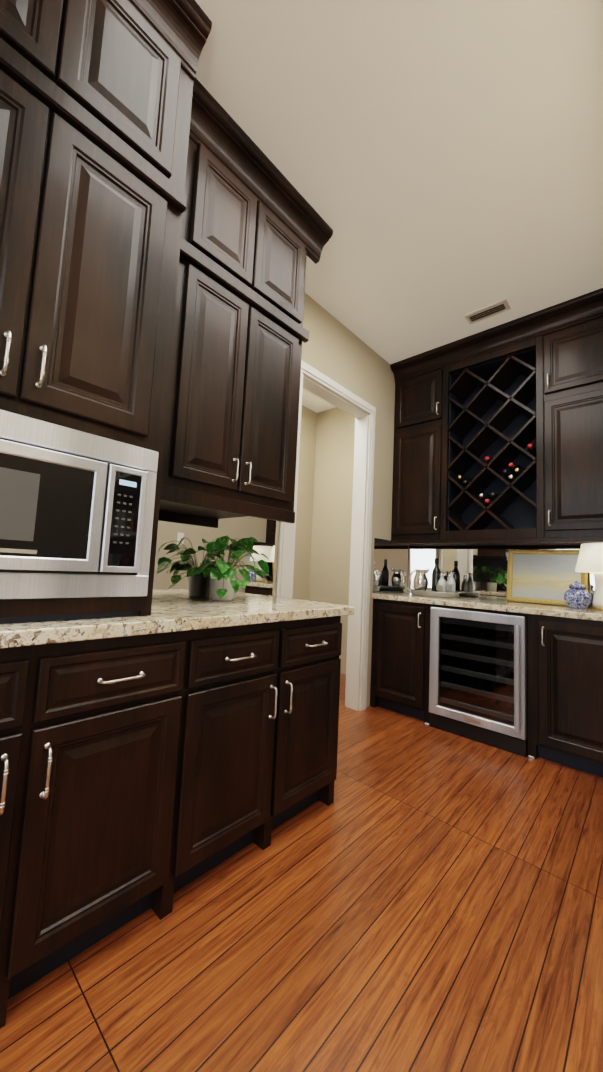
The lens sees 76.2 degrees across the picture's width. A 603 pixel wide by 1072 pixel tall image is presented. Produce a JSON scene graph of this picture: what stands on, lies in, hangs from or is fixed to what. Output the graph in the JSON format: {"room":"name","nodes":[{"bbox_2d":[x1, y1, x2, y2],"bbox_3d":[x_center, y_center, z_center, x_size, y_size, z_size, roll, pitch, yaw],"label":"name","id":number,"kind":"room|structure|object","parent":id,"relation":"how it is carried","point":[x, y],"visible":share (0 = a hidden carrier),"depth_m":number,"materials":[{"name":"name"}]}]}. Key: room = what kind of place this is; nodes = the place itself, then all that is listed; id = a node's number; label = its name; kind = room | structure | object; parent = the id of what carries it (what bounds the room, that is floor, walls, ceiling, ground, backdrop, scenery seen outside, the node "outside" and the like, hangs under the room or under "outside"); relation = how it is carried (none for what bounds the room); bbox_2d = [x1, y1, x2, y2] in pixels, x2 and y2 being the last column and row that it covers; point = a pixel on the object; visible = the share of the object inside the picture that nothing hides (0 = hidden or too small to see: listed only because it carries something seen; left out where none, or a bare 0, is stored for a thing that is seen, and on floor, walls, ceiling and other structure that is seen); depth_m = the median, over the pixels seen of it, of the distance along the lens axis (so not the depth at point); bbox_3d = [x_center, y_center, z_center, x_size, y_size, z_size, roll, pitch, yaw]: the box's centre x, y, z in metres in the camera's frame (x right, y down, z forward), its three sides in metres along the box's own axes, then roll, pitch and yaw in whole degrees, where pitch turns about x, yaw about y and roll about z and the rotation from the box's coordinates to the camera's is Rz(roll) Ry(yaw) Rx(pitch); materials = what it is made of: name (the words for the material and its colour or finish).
{"room":"kitchen","nodes":[
{"label":"kitchen","id":0,"kind":"room"},
{"bbox_2d":[152,293,408,706],"bbox_3d":[-0.205,-0.211,2.448,0.114,3.000,3.840,-2,-7,42],"label":"wall","id":1,"kind":"structure","parent":0,"point":[336,350],"depth_m":3.19,"materials":[{"name":"beige paint"}]},
{"bbox_2d":[152,501,275,598],"bbox_3d":[-0.518,0.088,2.005,0.005,0.467,1.034,-2,-7,42],"label":"backsplash","id":2,"kind":"structure","parent":1,"relation":"attached to","point":[181,529],"depth_m":1.99,"materials":[{"name":"silver glass"}]},
{"bbox_2d":[160,77,332,522],"bbox_3d":[-0.340,-0.930,1.903,0.448,1.671,0.930,-2,-7,42],"label":"upper cabinet","id":3,"kind":"object","parent":1,"relation":"attached to","point":[256,229],"visible":0.83,"depth_m":1.73,"materials":[{"name":"brown wood"}]},
{"bbox_2d":[275,360,375,710],"bbox_3d":[0.168,0.093,2.843,0.161,2.497,1.064,-2,-7,42],"label":"door frame","id":4,"kind":"structure","parent":1,"relation":"attached to","point":[359,585],"depth_m":3.11,"materials":[{"name":"white wood"}]},
{"bbox_2d":[0,673,602,1071],"bbox_3d":[-2.674,0.972,-0.240,9.000,0.050,11.040,-2,-7,42],"label":"floor","id":5,"kind":"structure","parent":0,"point":[418,895],"depth_m":1.13,"materials":[{"name":"brown wood"}]},
{"bbox_2d":[0,616,341,1028],"bbox_3d":[-0.593,0.750,1.416,0.655,0.873,1.685,-2,-7,42],"label":"base cabinet","id":6,"kind":"object","parent":5,"relation":"on","point":[140,774],"visible":1,"depth_m":1.13,"materials":[{"name":"brown wood"}]},
{"bbox_2d":[0,596,353,648],"bbox_3d":[-0.547,0.298,1.497,0.632,0.039,1.790,-2,-7,42],"label":"countertop","id":7,"kind":"structure","parent":6,"relation":"on","point":[171,615],"depth_m":1.28,"materials":[{"name":"beige stone"}]},
{"bbox_2d":[0,0,211,622],"bbox_3d":[-0.848,-0.809,1.206,0.627,2.081,0.746,-2,-7,42],"label":"tall cabinet","id":8,"kind":"object","parent":7,"relation":"on","point":[95,104],"visible":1,"depth_m":1.13,"materials":[{"name":"brown wood"}]},
{"bbox_2d":[0,409,158,598],"bbox_3d":[-0.870,-0.071,1.131,0.450,0.471,0.698,-2,-7,42],"label":"microwave oven","id":9,"kind":"object","parent":8,"relation":"in","point":[76,512],"visible":1,"depth_m":1.06,"materials":[{"name":"silver metal"}]},
{"bbox_2d":[182,535,270,599],"bbox_3d":[-0.358,0.155,1.915,0.316,0.333,0.459,-2,-7,42],"label":"pothos plant","id":10,"kind":"object","parent":7,"relation":"on","point":[224,583],"visible":1,"depth_m":1.90,"materials":[{"name":"green plant"}]},
{"bbox_2d":[370,598,449,725],"bbox_3d":[0.970,0.981,3.231,0.510,0.872,0.638,-2,-7,42],"label":"base cabinet","id":11,"kind":"object","parent":5,"relation":"on","point":[400,657],"depth_m":2.99,"materials":[{"name":"brown wood"}]},
{"bbox_2d":[429,606,527,756],"bbox_3d":[1.350,0.971,2.803,0.617,0.856,0.644,-2,-7,42],"label":"wine cooler","id":12,"kind":"object","parent":5,"relation":"on","point":[478,680],"visible":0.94,"depth_m":2.62,"materials":[{"name":"silver metal"}]},
{"bbox_2d":[522,613,602,776],"bbox_3d":[1.822,0.955,2.455,0.539,0.872,0.638,-2,-7,42],"label":"base cabinet","id":13,"kind":"object","parent":5,"relation":"on","point":[565,691],"depth_m":2.27,"materials":[{"name":"brown wood"}]},
{"bbox_2d":[372,593,602,620],"bbox_3d":[1.420,0.510,2.874,1.678,0.039,0.647,-2,-7,42],"label":"countertop","id":14,"kind":"structure","parent":13,"relation":"on","point":[588,613],"depth_m":2.64,"materials":[{"name":"beige stone"}]},
{"bbox_2d":[407,587,463,597],"bbox_3d":[1.118,0.479,3.245,0.487,0.057,0.253,-2,-7,42],"label":"serving tray","id":15,"kind":"object","parent":14,"relation":"on","point":[430,593],"visible":0.92,"depth_m":3.12,"materials":[{"name":"grey metal"}]},
{"bbox_2d":[410,569,429,590],"bbox_3d":[1.022,0.388,3.331,0.181,0.217,0.128,-2,-7,42],"label":"pitcher","id":16,"kind":"object","parent":15,"relation":"on","point":[420,580],"visible":0.85,"depth_m":3.28,"materials":[{"name":"white metal"}]},
{"bbox_2d":[432,558,440,591],"bbox_3d":[1.152,0.344,3.279,0.076,0.307,0.076,-2,-7,42],"label":"liquor bottle","id":17,"kind":"object","parent":15,"relation":"on","point":[436,572],"visible":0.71,"depth_m":3.25,"materials":[{"name":"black glass"}]},
{"bbox_2d":[436,573,445,591],"bbox_3d":[1.160,0.400,3.183,0.069,0.180,0.080,-2,-7,42],"label":"glass decanter","id":18,"kind":"object","parent":15,"relation":"on","point":[441,585],"visible":0.77,"depth_m":3.16,"materials":[{"name":"white"}]},
{"bbox_2d":[446,571,455,592],"bbox_3d":[1.239,0.393,3.180,0.063,0.201,0.074,-2,-7,42],"label":"glass decanter","id":19,"kind":"object","parent":15,"relation":"on","point":[451,584],"visible":0.83,"depth_m":3.16,"materials":[{"name":"white"}]},
{"bbox_2d":[506,550,587,605],"bbox_3d":[1.818,0.303,2.868,0.510,0.406,0.078,-2,-7,42],"label":"picture frame","id":20,"kind":"object","parent":14,"relation":"on","point":[543,576],"visible":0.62,"depth_m":2.88,"materials":[{"name":"gilded wood"},{"name":"canvas"}]},
{"bbox_2d":[564,580,591,608],"bbox_3d":[1.867,0.394,2.599,0.156,0.186,0.156,-2,-7,42],"label":"ginger jar","id":21,"kind":"object","parent":14,"relation":"on","point":[577,595],"visible":1,"depth_m":2.55,"materials":[{"name":"blue ceramic"}]},
{"bbox_2d":[575,543,602,610],"bbox_3d":[1.990,0.270,2.523,0.316,0.432,0.316,-2,-7,42],"label":"table lamp","id":22,"kind":"object","parent":14,"relation":"on","point":[590,558],"visible":1,"depth_m":2.49,"materials":[{"name":"white fabric"}]},
{"bbox_2d":[292,405,315,599],"bbox_3d":[-0.829,-0.141,3.608,0.100,3.000,2.960,-2,-7,42],"label":"wall","id":23,"kind":"structure","parent":0,"point":[307,455],"depth_m":4.50,"materials":[{"name":"beige paint"}]},
{"bbox_2d":[195,0,602,412],"bbox_3d":[-2.529,-2.064,0.022,9.000,0.050,11.040,-2,-7,42],"label":"ceiling","id":24,"kind":"structure","parent":0,"point":[438,164],"depth_m":1.70,"materials":[{"name":"white paint"}]},
{"bbox_2d":[465,299,510,323],"bbox_3d":[1.339,-1.612,2.770,0.280,0.011,0.120,-2,-7,42],"label":"ceiling vent","id":25,"kind":"object","parent":24,"relation":"in","point":[488,311],"visible":1,"depth_m":2.76,"materials":[{"name":"white metal"}]},
{"bbox_2d":[308,407,590,674],"bbox_3d":[1.298,-0.042,3.584,3.034,3.000,0.120,-2,-7,42],"label":"wall","id":26,"kind":"structure","parent":0,"point":[323,522],"depth_m":4.39,"materials":[{"name":"beige paint"}]},
{"bbox_2d":[391,348,465,543],"bbox_3d":[1.142,-0.753,3.482,0.506,1.613,0.368,-2,-7,42],"label":"upper cabinet","id":27,"kind":"object","parent":26,"relation":"attached to","point":[421,454],"depth_m":3.32,"materials":[{"name":"brown wood"}]},
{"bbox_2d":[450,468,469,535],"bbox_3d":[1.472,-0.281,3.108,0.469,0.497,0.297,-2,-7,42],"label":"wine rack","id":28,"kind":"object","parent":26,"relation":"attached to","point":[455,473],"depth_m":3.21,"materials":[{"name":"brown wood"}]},
{"bbox_2d":[373,538,602,607],"bbox_3d":[1.440,0.259,2.904,1.683,0.467,0.629,-2,-7,42],"label":"backsplash","id":29,"kind":"structure","parent":26,"relation":"attached to","point":[479,570],"depth_m":3.33,"materials":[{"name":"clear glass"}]},
{"bbox_2d":[462,444,533,535],"bbox_3d":[1.585,-0.333,3.011,0.504,0.594,0.297,-2,-7,42],"label":"wine bottles","id":30,"kind":"object","parent":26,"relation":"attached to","point":[498,485],"depth_m":3.05,"materials":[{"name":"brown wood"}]},
{"bbox_2d":[530,292,602,541],"bbox_3d":[1.996,-0.779,2.705,0.540,1.613,0.368,-2,-7,42],"label":"upper cabinet","id":31,"kind":"object","parent":26,"relation":"attached to","point":[566,342],"depth_m":2.62,"materials":[{"name":"brown wood"}]}
]}

